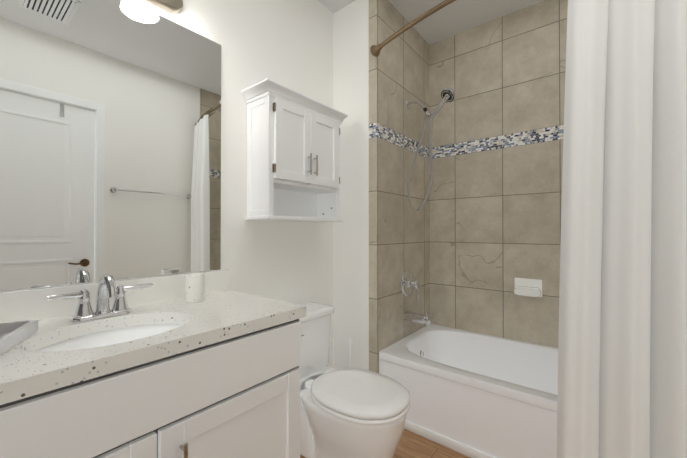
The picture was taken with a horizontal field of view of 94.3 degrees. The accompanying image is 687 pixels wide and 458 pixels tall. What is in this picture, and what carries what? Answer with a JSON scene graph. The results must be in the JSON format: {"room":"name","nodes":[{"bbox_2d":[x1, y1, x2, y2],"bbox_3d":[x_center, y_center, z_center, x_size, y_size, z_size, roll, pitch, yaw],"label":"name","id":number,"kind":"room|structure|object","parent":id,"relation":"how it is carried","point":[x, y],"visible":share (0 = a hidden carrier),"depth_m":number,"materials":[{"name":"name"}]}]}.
{"room":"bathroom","nodes":[
{"label":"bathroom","id":0,"kind":"room"},
{"bbox_2d":[0,0,332,366],"bbox_3d":[-0.628,-0.172,1.614,0.100,2.690,3.450,0,-1,39],"label":"wall","id":1,"kind":"structure","parent":0,"point":[288,43],"depth_m":1.77,"materials":[{"name":"white paint"}]},
{"bbox_2d":[0,0,220,290],"bbox_3d":[-0.985,-0.357,1.087,0.008,1.106,1.220,0,-1,39],"label":"mirror","id":2,"kind":"object","parent":1,"relation":"attached to","point":[110,137],"visible":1,"depth_m":1.20,"materials":[{"name":"clear glass"}]},
{"bbox_2d":[144,0,182,13],"bbox_3d":[-0.895,-1.025,1.048,0.202,0.177,0.790,0,-1,39],"label":"sconce","id":3,"kind":"object","parent":1,"relation":"attached to","point":[172,6],"visible":0.98,"depth_m":1.36,"materials":[{"name":"silver metal"}]},
{"bbox_2d":[241,78,347,221],"bbox_3d":[-0.247,-0.382,1.822,0.230,0.673,0.622,0,-1,39],"label":"upper cabinet","id":4,"kind":"object","parent":1,"relation":"attached to","point":[293,155],"visible":1,"depth_m":1.69,"materials":[{"name":"white paint"}]},
{"bbox_2d":[333,0,368,369],"bbox_3d":[0.350,-0.166,2.462,0.356,2.690,0.900,0,-1,39],"label":"wall","id":5,"kind":"structure","parent":0,"point":[351,230],"depth_m":2.12,"materials":[{"name":"white paint"}]},
{"bbox_2d":[369,0,375,371],"bbox_3d":[0.183,-0.169,2.014,0.052,2.690,0.008,0,-1,39],"label":"wall tile","id":6,"kind":"structure","parent":5,"relation":"attached to","point":[372,212],"depth_m":2.01,"materials":[{"name":"beige tile"}]},
{"bbox_2d":[375,0,429,372],"bbox_3d":[0.456,-0.167,2.301,0.010,2.690,0.798,0,-1,39],"label":"wall tiles","id":7,"kind":"structure","parent":5,"relation":"attached to","point":[402,226],"depth_m":2.21,"materials":[{"name":"beige tile"}]},
{"bbox_2d":[401,270,419,301],"bbox_3d":[0.494,0.404,2.265,0.089,0.225,0.192,0,-1,39],"label":"trim","id":8,"kind":"structure","parent":7,"relation":"attached to","point":[408,282],"depth_m":2.25,"materials":[{"name":"silver metal"}]},
{"bbox_2d":[404,311,430,326],"bbox_3d":[0.517,0.614,2.219,0.182,0.107,0.068,0,-1,39],"label":"tub spout","id":9,"kind":"object","parent":7,"relation":"attached to","point":[425,319],"visible":1,"depth_m":2.19,"materials":[{"name":"silver metal"}]},
{"bbox_2d":[405,87,455,211],"bbox_3d":[0.569,-0.529,2.163,0.343,0.827,0.218,0,-1,39],"label":"shower head","id":10,"kind":"object","parent":7,"relation":"attached to","point":[448,94],"visible":1,"depth_m":2.17},
{"bbox_2d":[300,429,469,457],"bbox_3d":[0.146,1.218,0.978,2.090,0.100,3.450,0,-1,39],"label":"floor","id":11,"kind":"structure","parent":0,"point":[412,445],"depth_m":1.70,"materials":[{"name":"brown wood"}]},
{"bbox_2d":[0,313,305,457],"bbox_3d":[-0.744,0.754,0.914,0.586,0.828,1.227,0,-1,39],"label":"bathroom vanity","id":12,"kind":"object","parent":11,"relation":"on","point":[163,369],"depth_m":0.87,"materials":[{"name":"white paint"}]},
{"bbox_2d":[0,289,305,396],"bbox_3d":[-0.757,0.320,0.926,0.554,0.040,1.264,0,-1,39],"label":"countertop","id":13,"kind":"structure","parent":12,"relation":"on","point":[60,349],"depth_m":0.99,"materials":[{"name":"white stone"}]},
{"bbox_2d":[0,319,37,355],"bbox_3d":[-0.899,0.277,0.713,0.200,0.042,0.400,0,0,-26],"label":"tray","id":14,"kind":"object","parent":13,"relation":"on","point":[13,334],"visible":1,"depth_m":0.87,"materials":[{"name":"white mirror"}]},
{"bbox_2d":[45,273,152,321],"bbox_3d":[-0.796,0.225,1.074,0.142,0.150,0.305,0,-1,39],"label":"faucet","id":15,"kind":"object","parent":13,"relation":"on","point":[107,288],"visible":1,"depth_m":1.07,"materials":[{"name":"silver metal"}]},
{"bbox_2d":[186,272,204,302],"bbox_3d":[-0.623,0.245,1.339,0.073,0.115,0.073,0,-1,39],"label":"tumbler","id":16,"kind":"object","parent":13,"relation":"on","point":[195,287],"visible":1,"depth_m":1.31,"materials":[{"name":"ceramic"}]},
{"bbox_2d":[348,338,351,367],"bbox_3d":[0.043,0.931,2.014,0.124,0.490,0.124,0,-1,39],"label":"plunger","id":17,"kind":"object","parent":11,"relation":"on","point":[350,350],"visible":0.29,"depth_m":2.01,"materials":[{"name":"white"}]},
{"bbox_2d":[300,302,409,457],"bbox_3d":[-0.036,0.815,1.612,0.770,0.715,0.454,0,-1,39],"label":"toilet","id":18,"kind":"object","parent":11,"relation":"on","point":[352,413],"visible":0.81,"depth_m":1.47,"materials":[{"name":"white ceramic"}]},
{"bbox_2d":[379,324,557,457],"bbox_3d":[1.047,0.969,1.813,1.510,0.410,0.777,0,-1,39],"label":"bathtub","id":19,"kind":"object","parent":11,"relation":"on","point":[475,395],"visible":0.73,"depth_m":1.76,"materials":[{"name":"white ceramic"}]},
{"bbox_2d":[318,0,542,44],"bbox_3d":[0.146,-1.572,0.999,2.090,0.100,3.450,0,-1,39],"label":"ceiling","id":20,"kind":"structure","parent":0,"point":[454,18],"depth_m":2.22,"materials":[{"name":"white paint"}]},
{"bbox_3d":[1.372,-0.168,2.144,1.634,2.690,0.110,0,-1,39],"label":"wall","id":21,"kind":"structure","parent":0,"visible":0},
{"bbox_2d":[429,0,567,347],"bbox_3d":[1.296,-0.168,2.129,1.514,2.690,0.010,0,-1,39],"label":"wall tile","id":22,"kind":"structure","parent":21,"relation":"attached to","point":[496,186],"depth_m":2.27,"materials":[{"name":"beige tile"}]},
{"bbox_2d":[514,278,541,296],"bbox_3d":[1.231,0.392,2.133,0.165,0.115,0.058,0,-1,39],"label":"soap dish","id":23,"kind":"object","parent":22,"relation":"attached to","point":[528,287],"visible":1,"depth_m":2.12,"materials":[{"name":"white ceramic"}]},
{"bbox_3d":[0.917,-0.182,0.359,0.100,2.690,3.240,0,-1,39],"label":"wall","id":24,"kind":"structure","parent":0,"visible":0},
{"bbox_2d":[370,0,455,56],"bbox_3d":[0.747,-1.107,1.448,1.550,0.074,0.198,0,-1,39],"label":"curtain rod","id":25,"kind":"object","parent":24,"relation":"attached to","point":[375,50],"visible":1,"depth_m":1.73,"materials":[{"name":"brown metal"}]},
{"bbox_2d":[557,0,686,457],"bbox_3d":[1.024,0.022,1.123,0.462,2.175,0.101,0,0,24],"label":"shower curtain","id":26,"kind":"object","parent":25,"relation":"hanging from","point":[622,364],"visible":1,"depth_m":1.12,"materials":[{"name":"fabric"}]}
]}

